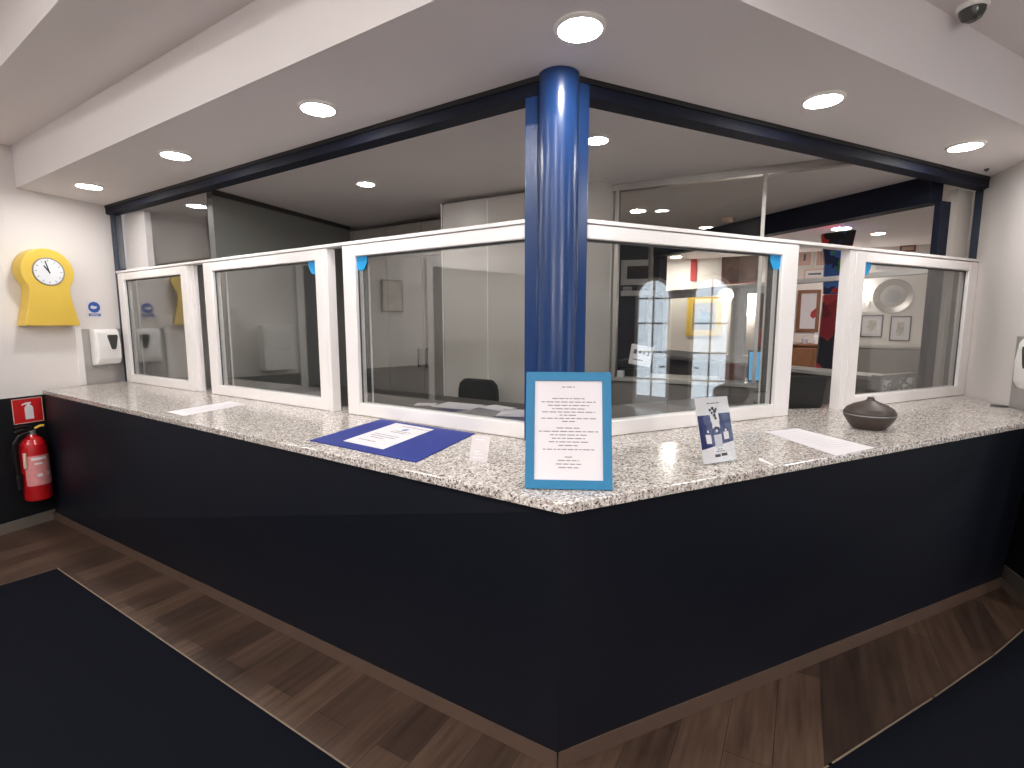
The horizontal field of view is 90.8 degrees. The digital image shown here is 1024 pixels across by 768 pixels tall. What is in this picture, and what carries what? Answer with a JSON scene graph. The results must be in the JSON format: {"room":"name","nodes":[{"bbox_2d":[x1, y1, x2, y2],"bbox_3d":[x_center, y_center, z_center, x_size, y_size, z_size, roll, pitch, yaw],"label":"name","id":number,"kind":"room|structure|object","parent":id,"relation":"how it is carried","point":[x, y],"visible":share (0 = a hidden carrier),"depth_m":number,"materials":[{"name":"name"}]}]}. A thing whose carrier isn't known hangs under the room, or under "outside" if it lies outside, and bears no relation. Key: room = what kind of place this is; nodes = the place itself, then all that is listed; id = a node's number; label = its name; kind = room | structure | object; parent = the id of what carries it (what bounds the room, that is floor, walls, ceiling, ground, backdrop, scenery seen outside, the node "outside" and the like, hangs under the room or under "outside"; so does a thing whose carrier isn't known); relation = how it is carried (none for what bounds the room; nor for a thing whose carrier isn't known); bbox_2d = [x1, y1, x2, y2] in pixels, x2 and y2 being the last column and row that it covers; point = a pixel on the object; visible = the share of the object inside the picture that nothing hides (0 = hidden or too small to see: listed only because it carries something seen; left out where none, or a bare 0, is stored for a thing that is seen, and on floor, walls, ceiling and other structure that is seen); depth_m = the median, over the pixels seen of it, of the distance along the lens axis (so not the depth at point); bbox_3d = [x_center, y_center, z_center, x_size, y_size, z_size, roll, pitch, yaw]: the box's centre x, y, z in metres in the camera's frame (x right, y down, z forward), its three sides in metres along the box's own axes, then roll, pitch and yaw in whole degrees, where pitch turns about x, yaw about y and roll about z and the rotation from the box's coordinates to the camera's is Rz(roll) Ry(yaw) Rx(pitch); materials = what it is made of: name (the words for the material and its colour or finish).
{"room":"reception area","nodes":[
{"label":"reception area","id":0,"kind":"room"},
{"bbox_2d":[0,144,211,524],"bbox_3d":[-5.074,-0.180,0.871,0.150,3.450,11.611,2,7,19],"label":"wall","id":1,"kind":"structure","parent":0,"point":[33,359],"depth_m":4.29,"materials":[{"name":"white paint"}]},
{"bbox_2d":[11,396,43,424],"bbox_3d":[-3.899,0.213,4.068,0.006,0.200,0.200,2,7,19],"label":"sign","id":2,"kind":"object","parent":1,"relation":"attached to","point":[25,410],"visible":1,"depth_m":4.06,"materials":[{"name":"plastic"}]},
{"bbox_2d":[0,509,54,535],"bbox_3d":[-5.377,1.625,-0.029,0.012,0.085,9.309,2,7,19],"label":"baseboard","id":3,"kind":"structure","parent":1,"relation":"attached to","point":[39,518],"depth_m":4.08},
{"bbox_2d":[11,424,52,501],"bbox_3d":[-3.818,0.623,4.031,0.184,0.615,0.203,-3,8,-22],"label":"fire extinguisher","id":4,"kind":"object","parent":1,"relation":"attached to","point":[35,478],"visible":1,"depth_m":3.98,"materials":[{"name":"red metal"}]},
{"bbox_2d":[31,456,48,476],"bbox_3d":[-3.745,0.655,4.013,0.016,0.155,0.101,3,8,24],"label":"label","id":5,"kind":"object","parent":4,"relation":"attached to","point":[39,464],"depth_m":4.00,"materials":[{"name":"white paper"}]},
{"bbox_2d":[12,248,79,325],"bbox_3d":[-3.783,-0.783,4.103,0.120,0.615,0.381,2,7,19],"label":"wall clock","id":6,"kind":"object","parent":1,"relation":"attached to","point":[45,277],"visible":1,"depth_m":4.05,"materials":[{"name":"plastic"}]},
{"bbox_2d":[86,300,102,317],"bbox_3d":[-3.716,-0.668,4.493,0.004,0.155,0.124,2,7,19],"label":"sticker","id":7,"kind":"object","parent":1,"relation":"attached to","point":[93,307],"visible":1,"depth_m":4.49,"materials":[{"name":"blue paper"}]},
{"bbox_2d":[74,328,124,385],"bbox_3d":[-3.708,-0.256,4.555,0.013,0.500,0.375,2,7,19],"label":"plate","id":8,"kind":"object","parent":1,"relation":"attached to","point":[89,374],"visible":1,"depth_m":4.47,"materials":[{"name":"plastic"}]},
{"bbox_2d":[89,329,121,366],"bbox_3d":[-3.645,-0.325,4.540,0.121,0.338,0.195,2,7,19],"label":"soap dispenser","id":9,"kind":"object","parent":8,"relation":"attached to","point":[105,344],"visible":1,"depth_m":4.49,"materials":[{"name":"white plastic"}]},
{"bbox_2d":[110,214,126,380],"bbox_3d":[-3.618,-0.783,4.691,0.115,1.515,0.062,4,8,32],"label":"trim","id":10,"kind":"structure","parent":1,"relation":"attached to","point":[116,220],"depth_m":4.61,"materials":[{"name":"blue paint"}]},
{"bbox_2d":[123,210,154,269],"bbox_3d":[-3.353,-1.283,4.538,0.410,0.485,0.050,4,8,32],"label":"column","id":11,"kind":"structure","parent":1,"relation":"attached to","point":[137,225],"depth_m":4.48,"materials":[{"name":"white paint"}]},
{"bbox_2d":[116,219,524,272],"bbox_3d":[-1.731,-0.875,3.441,4.390,0.018,0.074,4,8,32],"label":"trim","id":12,"kind":"structure","parent":1,"relation":"attached to","point":[522,221],"depth_m":2.89,"materials":[{"name":"white plastic"}]},
{"bbox_2d":[104,75,538,207],"bbox_3d":[-1.760,-1.456,3.388,4.580,0.032,0.102,4,8,32],"label":"trim","id":13,"kind":"structure","parent":1,"relation":"attached to","point":[534,79],"depth_m":2.74,"materials":[{"name":"metal"}]},
{"bbox_2d":[105,82,537,214],"bbox_3d":[-1.760,-1.414,3.393,4.580,0.053,0.092,4,8,32],"label":"beam","id":14,"kind":"structure","parent":1,"relation":"attached to","point":[511,100],"depth_m":2.79,"materials":[{"name":"metal"}]},
{"bbox_2d":[206,191,358,389],"bbox_3d":[-1.981,-0.343,5.308,0.060,2.690,2.450,3,7,20],"label":"wall","id":15,"kind":"structure","parent":0,"point":[273,310],"depth_m":4.61,"materials":[{"name":"paint"}]},
{"bbox_2d":[190,248,340,411],"bbox_3d":[-1.800,-0.378,3.547,1.685,0.990,0.060,4,8,32],"label":"trim","id":16,"kind":"structure","parent":15,"relation":"attached to","point":[329,254],"depth_m":3.12,"materials":[{"name":"white plastic"}]},
{"bbox_2d":[212,190,350,229],"bbox_3d":[-2.072,-1.613,4.768,0.032,0.033,1.673,3,7,20],"label":"trim","id":17,"kind":"structure","parent":15,"relation":"attached to","point":[215,192],"depth_m":4.57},
{"bbox_2d":[0,519,1023,767],"bbox_3d":[0.500,1.263,3.681,17.000,0.100,17.000,0,7,0],"label":"floor","id":18,"kind":"structure","parent":0,"point":[811,716],"depth_m":2.29,"materials":[{"name":"brown wood"}]},
{"bbox_2d":[0,568,349,767],"bbox_3d":[-2.166,1.468,1.553,3.756,0.010,2.221,4,8,32],"label":"floor mat","id":19,"kind":"object","parent":18,"relation":"on","point":[84,684],"visible":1,"depth_m":2.21,"materials":[{"name":"carpet"}]},
{"bbox_2d":[350,219,443,395],"bbox_3d":[-1.075,-0.349,5.570,1.364,2.640,0.598,4,8,32],"label":"wall","id":20,"kind":"structure","parent":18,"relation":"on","point":[406,289],"depth_m":5.22,"materials":[{"name":"beige laminate"}]},
{"bbox_2d":[274,384,523,420],"bbox_3d":[-0.800,0.664,3.693,2.750,1.085,0.790,4,8,32],"label":"desk","id":21,"kind":"object","parent":18,"relation":"on","point":[400,398],"visible":0.09,"depth_m":3.67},
{"bbox_2d":[431,402,484,409],"bbox_3d":[-0.365,0.148,3.427,0.300,0.003,0.210,4,8,27],"label":"paper sheet","id":22,"kind":"object","parent":21,"relation":"on","point":[452,405],"visible":1,"depth_m":3.43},
{"bbox_2d":[496,409,523,416],"bbox_3d":[0.081,0.183,3.143,0.320,0.003,0.240,2,7,12],"label":"paper sheet","id":23,"kind":"object","parent":21,"relation":"on","point":[511,412],"visible":0.43,"depth_m":3.13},
{"bbox_2d":[458,378,498,400],"bbox_3d":[-0.373,0.576,3.937,0.544,1.199,0.556,4,8,32],"label":"office chair","id":24,"kind":"object","parent":18,"relation":"on","point":[484,389],"visible":0.2,"depth_m":4.00,"materials":[{"name":"black fabric"}]},
{"bbox_2d":[441,192,524,403],"bbox_3d":[-0.007,-0.200,4.271,1.282,2.660,0.204,4,8,30],"label":"tall cabinet","id":25,"kind":"object","parent":18,"relation":"on","point":[483,287],"visible":0.36,"depth_m":4.22,"materials":[{"name":"laminate"}]},
{"bbox_2d":[44,394,1023,767],"bbox_3d":[-0.346,0.749,3.079,7.232,1.067,2.762,1,7,7],"label":"counter","id":26,"kind":"object","parent":18,"relation":"on","point":[563,640],"depth_m":2.19,"materials":[{"name":"blue laminate"}]},
{"bbox_2d":[42,381,1023,513],"bbox_3d":[-0.311,0.199,3.033,7.267,0.035,2.867,1,7,7],"label":"countertop","id":27,"kind":"structure","parent":26,"relation":"on","point":[651,464],"depth_m":2.37,"materials":[{"name":"stone"}]},
{"bbox_2d":[117,265,199,390],"bbox_3d":[-3.027,-0.477,4.351,1.255,0.989,0.108,4,8,32],"label":"window","id":28,"kind":"structure","parent":27,"relation":"on","point":[127,282],"depth_m":4.43,"materials":[{"name":"white plastic"}]},
{"bbox_2d":[169,401,246,415],"bbox_3d":[-1.960,0.155,3.260,0.227,0.001,0.502,3,7,20],"label":"paper sheet","id":29,"kind":"object","parent":27,"relation":"on","point":[200,409],"visible":1,"depth_m":3.24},
{"bbox_2d":[203,249,329,410],"bbox_3d":[-1.696,-0.373,3.506,1.405,0.989,0.108,4,8,32],"label":"window","id":30,"kind":"structure","parent":27,"relation":"on","point":[214,273],"depth_m":3.59,"materials":[{"name":"white plastic"}]},
{"bbox_2d":[310,419,474,462],"bbox_3d":[-0.562,0.255,2.431,0.790,0.004,0.542,5,8,33],"label":"desk pad","id":31,"kind":"object","parent":27,"relation":"on","point":[415,449],"visible":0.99,"depth_m":2.33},
{"bbox_2d":[344,423,433,448],"bbox_3d":[-0.595,0.247,2.469,0.282,0.001,0.503,3,8,22],"label":"paper sheet","id":32,"kind":"object","parent":31,"relation":"on","point":[390,435],"visible":1,"depth_m":2.45,"materials":[{"name":"white"}]},
{"bbox_2d":[342,224,524,438],"bbox_3d":[-0.424,-0.274,2.698,1.275,0.989,0.108,4,8,32],"label":"window","id":33,"kind":"structure","parent":27,"relation":"on","point":[356,266],"depth_m":2.85,"materials":[{"name":"white plastic"}]},
{"bbox_2d":[469,435,490,462],"bbox_3d":[-0.128,0.258,2.024,0.076,0.098,0.052,2,7,18],"label":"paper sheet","id":34,"kind":"object","parent":27,"relation":"on","point":[479,450],"visible":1,"depth_m":2.02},
{"bbox_2d":[524,66,589,439],"bbox_3d":[0.196,-0.521,2.252,0.276,1.590,0.209,0,7,0],"label":"column","id":35,"kind":"structure","parent":27,"relation":"on","point":[556,118],"depth_m":2.18,"materials":[{"name":"metal"}]},
{"bbox_2d":[525,372,612,489],"bbox_3d":[0.191,0.155,1.711,0.289,0.383,0.133,0,7,4],"label":"framed sign","id":36,"kind":"object","parent":27,"relation":"on","point":[568,440],"visible":1,"depth_m":1.71,"materials":[{"name":"teal paint"}]},
{"bbox_2d":[587,224,798,435],"bbox_3d":[0.941,-0.270,2.665,1.495,0.989,0.108,-3,8,-25],"label":"window","id":37,"kind":"structure","parent":27,"relation":"on","point":[781,271],"depth_m":2.85,"materials":[{"name":"white plastic"}]},
{"bbox_2d":[695,396,735,463],"bbox_3d":[0.796,0.176,2.015,0.184,0.263,0.114,-3,8,-24],"label":"leaflet","id":38,"kind":"object","parent":27,"relation":"on","point":[713,414],"visible":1,"depth_m":1.99,"materials":[{"name":"white paper"}]},
{"bbox_2d":[706,402,726,456],"bbox_3d":[0.811,0.180,1.997,0.072,0.207,0.052,-3,8,-24],"label":"print","id":39,"kind":"object","parent":38,"relation":"on","point":[716,426],"depth_m":2.00,"materials":[{"name":"black"}]},
{"bbox_2d":[753,376,827,408],"bbox_3d":[1.817,0.041,3.308,0.340,0.214,0.245,-1,7,-5],"label":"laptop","id":40,"kind":"object","parent":27,"relation":"on","point":[805,391],"visible":0.68,"depth_m":3.21,"materials":[{"name":"black plastic"}]},
{"bbox_2d":[767,428,873,455],"bbox_3d":[1.417,0.264,2.366,0.310,0.001,0.470,-2,7,-19],"label":"paper sheet","id":41,"kind":"object","parent":27,"relation":"on","point":[831,445],"visible":1,"depth_m":2.34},
{"bbox_2d":[843,397,897,430],"bbox_3d":[1.868,0.149,2.638,0.233,0.163,0.233,-2,7,-17],"label":"diffuser","id":42,"kind":"object","parent":27,"relation":"on","point":[868,414],"visible":1,"depth_m":2.57,"materials":[{"name":"ceramic"}]},
{"bbox_2d":[870,372,916,392],"bbox_3d":[2.763,0.016,3.654,0.460,0.180,0.060,-3,8,-25],"label":"display","id":43,"kind":"object","parent":27,"relation":"on","point":[906,380],"visible":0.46,"depth_m":3.61,"materials":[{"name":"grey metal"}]},
{"bbox_2d":[844,250,978,407],"bbox_3d":[2.763,-0.376,3.525,1.470,0.989,0.108,-3,8,-25],"label":"window","id":44,"kind":"structure","parent":27,"relation":"on","point":[965,274],"depth_m":3.60,"materials":[{"name":"white plastic"}]},
{"bbox_2d":[611,373,758,417],"bbox_3d":[1.469,0.561,3.976,1.360,1.221,0.410,3,8,26],"label":"desk","id":45,"kind":"object","parent":18,"relation":"on","point":[653,393],"visible":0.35,"depth_m":3.86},
{"bbox_2d":[618,358,651,376],"bbox_3d":[1.006,-0.139,4.129,0.220,0.130,0.240,3,8,26],"label":"tray","id":46,"kind":"object","parent":45,"relation":"on","point":[630,369],"visible":0.76,"depth_m":4.04,"materials":[{"name":"black plastic"}]},
{"bbox_2d":[618,358,651,366],"bbox_3d":[1.006,-0.176,4.124,0.220,0.055,0.240,3,8,26],"label":"tray","id":47,"kind":"object","parent":46,"relation":"on","point":[623,362],"depth_m":4.04,"materials":[{"name":"black plastic"}]},
{"bbox_2d":[608,159,852,382],"bbox_3d":[1.462,-0.145,3.701,1.565,2.689,0.070,3,8,26],"label":"door frame","id":48,"kind":"structure","parent":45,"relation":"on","point":[819,164],"depth_m":3.56,"materials":[{"name":"metal"}]},
{"bbox_2d":[628,344,653,366],"bbox_3d":[0.998,-0.221,3.911,0.192,0.181,0.003,3,8,26],"label":"notice","id":49,"kind":"object","parent":48,"relation":"attached to","point":[641,355],"visible":1,"depth_m":3.91,"materials":[{"name":"white paper"}]},
{"bbox_2d":[829,250,856,409],"bbox_3d":[2.081,-0.333,3.180,0.060,0.990,0.058,-3,8,-25],"label":"trim","id":50,"kind":"structure","parent":48,"relation":"attached to","point":[848,257],"depth_m":3.16,"materials":[{"name":"white plastic"}]},
{"bbox_2d":[719,362,745,379],"bbox_3d":[1.668,-0.096,3.823,0.180,0.120,0.120,3,8,26],"label":"file box","id":51,"kind":"object","parent":45,"relation":"on","point":[727,371],"visible":1,"depth_m":3.77,"materials":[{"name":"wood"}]},
{"bbox_2d":[747,350,760,381],"bbox_3d":[1.821,-0.127,3.632,0.230,0.227,0.095,2,7,20],"label":"binder","id":52,"kind":"object","parent":45,"relation":"on","point":[750,352],"visible":0.34,"depth_m":3.63,"materials":[{"name":"blue plastic"}]},
{"bbox_2d":[791,343,817,367],"bbox_3d":[4.433,0.072,7.493,0.680,1.336,0.475,4,8,32],"label":"sideboard","id":53,"kind":"object","parent":18,"relation":"on","point":[804,355],"visible":0.1,"depth_m":7.31,"materials":[{"name":"brown wood"}]},
{"bbox_2d":[815,230,855,368],"bbox_3d":[3.504,-0.343,5.600,0.340,2.619,0.340,3,8,26],"label":"painted totem","id":54,"kind":"object","parent":18,"relation":"on","point":[832,258],"visible":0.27,"depth_m":5.50,"materials":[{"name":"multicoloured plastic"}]},
{"bbox_2d":[857,345,920,387],"bbox_3d":[5.264,0.135,7.004,1.110,1.328,0.410,4,8,32],"label":"cabinet","id":55,"kind":"object","parent":18,"relation":"on","point":[882,359],"visible":0.17,"depth_m":6.83,"materials":[{"name":"wood"}]},
{"bbox_2d":[824,629,1023,767],"bbox_3d":[2.211,1.471,1.524,2.527,0.010,1.627,-4,8,-28],"label":"floor mat","id":56,"kind":"object","parent":18,"relation":"on","point":[976,721],"visible":1,"depth_m":2.05,"materials":[{"name":"carpet"}]},
{"bbox_2d":[917,201,950,387],"bbox_3d":[3.069,-0.055,3.748,0.100,2.500,0.050,-3,7,-20],"label":"trim","id":57,"kind":"structure","parent":18,"relation":"on","point":[941,217],"depth_m":3.66,"materials":[{"name":"blue paint"}]},
{"bbox_2d":[0,0,1023,145],"bbox_3d":[0.417,-1.795,1.708,17.166,0.450,9.429,0,7,0],"label":"ceiling","id":58,"kind":"structure","parent":0,"point":[56,56],"depth_m":2.45,"materials":[{"name":"paint"}]},
{"bbox_2d":[955,0,990,23],"bbox_3d":[1.975,-1.590,2.167,0.112,0.068,0.112,0,7,0],"label":"security camera","id":59,"kind":"object","parent":58,"relation":"attached to","point":[970,11],"visible":1,"depth_m":2.14,"materials":[{"name":"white plastic"}]},
{"bbox_2d":[11,0,1023,260],"bbox_3d":[0.500,-2.081,6.542,17.000,0.460,10.506,0,7,0],"label":"ceiling","id":60,"kind":"structure","parent":0,"point":[918,81],"depth_m":2.52,"materials":[{"name":"paint"}]},
{"bbox_2d":[73,182,104,189],"bbox_3d":[-3.241,-1.514,3.870,0.188,0.014,0.188,0,7,0],"label":"recessed light","id":61,"kind":"object","parent":60,"relation":"in","point":[91,186],"visible":1,"depth_m":3.85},
{"bbox_2d":[76,184,101,189],"bbox_3d":[-3.241,-1.513,3.870,0.156,0.012,0.156,0,7,0],"label":"diffuser","id":62,"kind":"object","parent":61,"relation":"attached to","point":[86,186],"depth_m":3.85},
{"bbox_2d":[157,149,192,160],"bbox_3d":[-2.101,-1.426,3.154,0.188,0.014,0.188,0,7,0],"label":"recessed light","id":63,"kind":"object","parent":60,"relation":"in","point":[166,153],"visible":1,"depth_m":3.13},
{"bbox_2d":[161,152,189,159],"bbox_3d":[-2.101,-1.425,3.154,0.156,0.012,0.156,0,7,0],"label":"diffuser","id":64,"kind":"object","parent":63,"relation":"attached to","point":[170,155],"depth_m":3.14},
{"bbox_2d":[297,99,337,116],"bbox_3d":[-0.946,-1.341,2.463,0.188,0.014,0.188,0,7,0],"label":"recessed light","id":65,"kind":"object","parent":60,"relation":"in","point":[314,107],"visible":1,"depth_m":2.44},
{"bbox_2d":[301,103,334,115],"bbox_3d":[-0.946,-1.340,2.463,0.156,0.012,0.156,0,7,0],"label":"diffuser","id":66,"kind":"object","parent":65,"relation":"attached to","point":[314,109],"depth_m":2.45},
{"bbox_2d":[553,11,606,43],"bbox_3d":[0.241,-1.259,1.791,0.188,0.014,0.188,0,7,0],"label":"recessed light","id":67,"kind":"object","parent":60,"relation":"in","point":[577,27],"visible":1,"depth_m":1.77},
{"bbox_2d":[558,17,601,41],"bbox_3d":[0.241,-1.258,1.791,0.156,0.012,0.156,0,7,0],"label":"diffuser","id":68,"kind":"object","parent":67,"relation":"attached to","point":[570,29],"depth_m":1.78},
{"bbox_2d":[589,134,610,144],"bbox_3d":[0.486,-1.393,2.887,0.156,0.014,0.156,0,7,0],"label":"recessed light","id":69,"kind":"object","parent":60,"relation":"in","point":[595,139],"visible":0.77,"depth_m":2.86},
{"bbox_2d":[800,90,846,108],"bbox_3d":[1.459,-1.330,2.370,0.188,0.014,0.188,0,7,0],"label":"recessed light","id":70,"kind":"object","parent":60,"relation":"in","point":[824,99],"visible":1,"depth_m":2.35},
{"bbox_2d":[804,94,842,107],"bbox_3d":[1.459,-1.329,2.370,0.156,0.012,0.156,0,7,0],"label":"diffuser","id":71,"kind":"object","parent":70,"relation":"attached to","point":[814,100],"depth_m":2.35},
{"bbox_2d":[945,140,986,151],"bbox_3d":[2.687,-1.406,2.993,0.188,0.014,0.188,0,7,0],"label":"recessed light","id":72,"kind":"object","parent":60,"relation":"in","point":[973,144],"visible":1,"depth_m":2.97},
{"bbox_2d":[948,143,982,151],"bbox_3d":[2.687,-1.405,2.993,0.156,0.012,0.156,0,7,0],"label":"diffuser","id":73,"kind":"object","parent":72,"relation":"attached to","point":[958,147],"depth_m":2.99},
{"bbox_2d":[585,181,614,371],"bbox_3d":[0.643,-0.180,3.986,0.300,2.690,0.050,-3,8,-26],"label":"wall panel","id":74,"kind":"object","parent":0,"point":[599,194],"visible":0.43,"depth_m":3.90,"materials":[{"name":"paint"}]},
{"bbox_2d":[611,245,647,369],"bbox_3d":[1.230,-0.554,7.028,1.477,2.690,0.120,2,7,14],"label":"wall","id":75,"kind":"structure","parent":0,"point":[631,309],"depth_m":6.81,"materials":[{"name":"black paint"}]},
{"bbox_2d":[621,259,648,284],"bbox_3d":[1.675,-1.485,6.720,0.440,0.327,0.025,2,7,14],"label":"wall picture","id":76,"kind":"object","parent":75,"relation":"attached to","point":[633,272],"visible":0.91,"depth_m":6.73,"materials":[{"name":"white plastic"}]},
{"bbox_2d":[627,266,647,278],"bbox_3d":[1.675,-1.484,6.719,0.280,0.167,0.003,2,7,15],"label":"art","id":77,"kind":"object","parent":76,"relation":"attached to","point":[633,272],"depth_m":6.72},
{"bbox_2d":[621,290,655,295],"bbox_3d":[1.723,-1.204,6.705,0.544,0.066,0.099,2,7,14],"label":"wall shelf","id":78,"kind":"object","parent":75,"relation":"attached to","point":[647,292],"visible":0.77,"depth_m":6.67,"materials":[{"name":"white plastic"}]},
{"bbox_2d":[650,256,666,373],"bbox_3d":[1.937,-0.422,6.735,0.120,2.500,0.130,-3,7,-20],"label":"trim","id":79,"kind":"structure","parent":75,"relation":"attached to","point":[660,262],"depth_m":6.62,"materials":[{"name":"blue paint"}]},
{"bbox_2d":[618,367,650,376],"bbox_3d":[1.006,-0.104,4.133,0.220,0.060,0.240,3,8,26],"label":"tray","id":80,"kind":"object","parent":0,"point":[629,371],"depth_m":4.03,"materials":[{"name":"black plastic"}]},
{"bbox_2d":[645,247,653,346],"bbox_3d":[1.532,-0.703,8.242,0.120,2.690,3.037,-2,7,-13],"label":"wall","id":81,"kind":"structure","parent":0,"point":[650,249],"depth_m":6.70,"materials":[{"name":"paint"}]},
{"bbox_2d":[660,269,927,294],"bbox_3d":[2.510,-1.006,5.128,0.071,0.040,3.126,-3,7,-20],"label":"trim","id":82,"kind":"structure","parent":81,"relation":"attached to","point":[906,272],"depth_m":4.51,"materials":[{"name":"white plastic"}]},
{"bbox_2d":[653,178,943,256],"bbox_3d":[2.483,-1.585,5.128,0.141,0.200,3.236,-3,7,-20],"label":"beam","id":83,"kind":"structure","parent":81,"relation":"attached to","point":[917,193],"depth_m":4.22,"materials":[{"name":"blue paint"}]},
{"bbox_2d":[658,358,870,404],"bbox_3d":[2.514,0.403,5.389,0.130,1.190,2.966,-3,7,-20],"label":"wall","id":84,"kind":"structure","parent":0,"point":[665,366],"depth_m":5.88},
{"bbox_2d":[662,289,739,361],"bbox_3d":[2.199,-0.698,5.998,0.050,0.781,1.230,-3,7,-20],"label":"window","id":85,"kind":"structure","parent":84,"relation":"in","point":[731,357],"depth_m":5.80,"materials":[{"name":"white plastic"}]},
{"bbox_2d":[736,287,764,362],"bbox_3d":[2.520,-0.594,5.153,0.050,0.781,0.510,-3,7,-20],"label":"window","id":86,"kind":"structure","parent":84,"relation":"in","point":[741,357],"depth_m":5.33,"materials":[{"name":"white plastic"}]},
{"bbox_2d":[654,355,879,379],"bbox_3d":[2.529,-0.204,5.320,0.300,0.032,2.966,-3,7,-20],"label":"trim","id":87,"kind":"structure","parent":84,"relation":"on","point":[799,369],"depth_m":4.71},
{"bbox_2d":[666,242,969,355],"bbox_3d":[4.392,-0.649,7.781,7.998,2.695,0.150,4,8,32],"label":"wall","id":88,"kind":"structure","parent":0,"point":[709,270],"depth_m":8.20,"materials":[{"name":"paint"}]},
{"bbox_2d":[686,296,722,335],"bbox_3d":[3.200,-1.124,8.420,0.559,0.645,0.026,4,8,32],"label":"poster","id":89,"kind":"object","parent":88,"relation":"attached to","point":[704,314],"visible":0.94,"depth_m":8.41,"materials":[{"name":"yellow paper"}]},
{"bbox_2d":[697,308,710,324],"bbox_3d":[3.199,-1.124,8.419,0.199,0.285,0.002,4,8,32],"label":"art","id":90,"kind":"object","parent":89,"relation":"attached to","point":[703,314],"depth_m":8.42},
{"bbox_2d":[721,255,758,284],"bbox_3d":[3.640,-1.833,8.049,0.560,0.470,0.025,4,8,32],"label":"wall picture","id":91,"kind":"object","parent":88,"relation":"attached to","point":[738,269],"visible":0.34,"depth_m":8.05,"materials":[{"name":"brown wood"}]},
{"bbox_2d":[725,257,755,280],"bbox_3d":[3.640,-1.833,8.048,0.441,0.350,0.002,4,8,32],"label":"art","id":92,"kind":"object","parent":91,"relation":"attached to","point":[736,268],"depth_m":8.04},
{"bbox_2d":[798,251,812,266],"bbox_3d":[4.383,-1.895,7.562,0.209,0.280,0.025,4,8,32],"label":"wall picture","id":93,"kind":"object","parent":88,"relation":"attached to","point":[805,259],"visible":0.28,"depth_m":7.56,"materials":[{"name":"paper"}]},
{"bbox_2d":[795,290,820,331],"bbox_3d":[4.463,-1.099,7.609,0.300,0.628,0.025,4,8,32],"label":"wall picture","id":94,"kind":"object","parent":88,"relation":"attached to","point":[808,302],"visible":1,"depth_m":7.61,"materials":[{"name":"brown wood"}]},
{"bbox_2d":[803,268,823,278],"bbox_3d":[4.505,-1.638,7.516,0.283,0.147,0.025,4,8,32],"label":"wall picture","id":95,"kind":"object","parent":88,"relation":"attached to","point":[808,273],"visible":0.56,"depth_m":7.52,"materials":[{"name":"white plastic"}]},
{"bbox_2d":[860,315,883,336],"bbox_3d":[5.135,-0.828,7.209,0.257,0.312,0.025,4,8,32],"label":"wall picture","id":96,"kind":"object","parent":88,"relation":"attached to","point":[871,325],"visible":0.94,"depth_m":7.21,"materials":[{"name":"white paper"}]},
{"bbox_2d":[873,279,913,312],"bbox_3d":[5.313,-1.227,7.042,0.460,0.469,0.026,4,8,32],"label":"oval tray","id":97,"kind":"object","parent":88,"relation":"attached to","point":[892,295],"visible":1,"depth_m":7.04,"materials":[{"name":"silver metal"}]},
{"bbox_2d":[889,316,911,340],"bbox_3d":[5.411,-0.773,7.037,0.234,0.347,0.025,4,8,32],"label":"wall picture","id":98,"kind":"object","parent":88,"relation":"attached to","point":[900,326],"visible":1,"depth_m":7.04,"materials":[{"name":"white paper"}]},
{"bbox_2d":[843,413,896,430],"bbox_3d":[1.868,0.194,2.643,0.233,0.074,0.233,-2,7,-17],"label":"bowl","id":99,"kind":"object","parent":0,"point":[865,421],"depth_m":2.56,"materials":[{"name":"ceramic"}]},
{"bbox_2d":[964,161,1023,578],"bbox_3d":[3.305,-0.459,3.135,0.150,3.450,1.472,2,7,19],"label":"wall","id":100,"kind":"structure","parent":0,"point":[998,313],"depth_m":3.46,"materials":[{"name":"white paint"}]},
{"bbox_2d":[587,219,979,261],"bbox_3d":[1.856,-0.822,3.011,3.540,0.018,0.072,-3,8,-25],"label":"trim","id":101,"kind":"structure","parent":100,"relation":"attached to","point":[589,221],"depth_m":2.76,"materials":[{"name":"white plastic"}]},
{"bbox_2d":[580,76,989,179],"bbox_3d":[1.883,-1.402,2.953,3.720,0.032,0.100,-3,8,-25],"label":"trim","id":102,"kind":"structure","parent":100,"relation":"attached to","point":[586,80],"depth_m":2.62,"materials":[{"name":"metal"}]},
{"bbox_2d":[589,85,989,190],"bbox_3d":[1.883,-1.360,2.958,3.720,0.053,0.090,-3,8,-25],"label":"beam","id":103,"kind":"structure","parent":100,"relation":"attached to","point":[604,99],"depth_m":2.67,"materials":[{"name":"metal"}]},
{"bbox_2d":[932,189,972,386],"bbox_3d":[3.326,-0.678,3.833,0.200,1.515,0.060,-3,8,-25],"label":"trim","id":104,"kind":"structure","parent":100,"relation":"attached to","point":[960,199],"depth_m":3.77,"materials":[{"name":"laminate"}]},
{"bbox_2d":[968,190,983,258],"bbox_3d":[3.501,-0.678,3.837,0.100,1.515,0.062,-3,8,-25],"label":"trim","id":105,"kind":"structure","parent":100,"relation":"attached to","point":[978,202],"depth_m":3.76,"materials":[{"name":"blue paint"}]},
{"bbox_2d":[1002,565,1023,594],"bbox_3d":[3.129,1.243,3.086,0.012,0.085,0.871,2,7,19],"label":"baseboard","id":106,"kind":"structure","parent":100,"relation":"attached to","point":[1009,575],"depth_m":3.18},
{"bbox_2d":[1009,336,1023,410],"bbox_3d":[3.188,-0.056,3.087,0.006,0.460,0.410,2,7,19],"label":"plate","id":107,"kind":"object","parent":100,"relation":"attached to","point":[1016,401],"visible":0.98,"depth_m":3.24,"materials":[{"name":"plastic"}]},
{"bbox_2d":[1013,339,1023,389],"bbox_3d":[3.088,-0.104,2.988,0.121,0.338,0.195,2,7,19],"label":"soap dispenser","id":108,"kind":"object","parent":107,"relation":"attached to","point":[1018,375],"visible":1,"depth_m":3.04,"materials":[{"name":"white plastic"}]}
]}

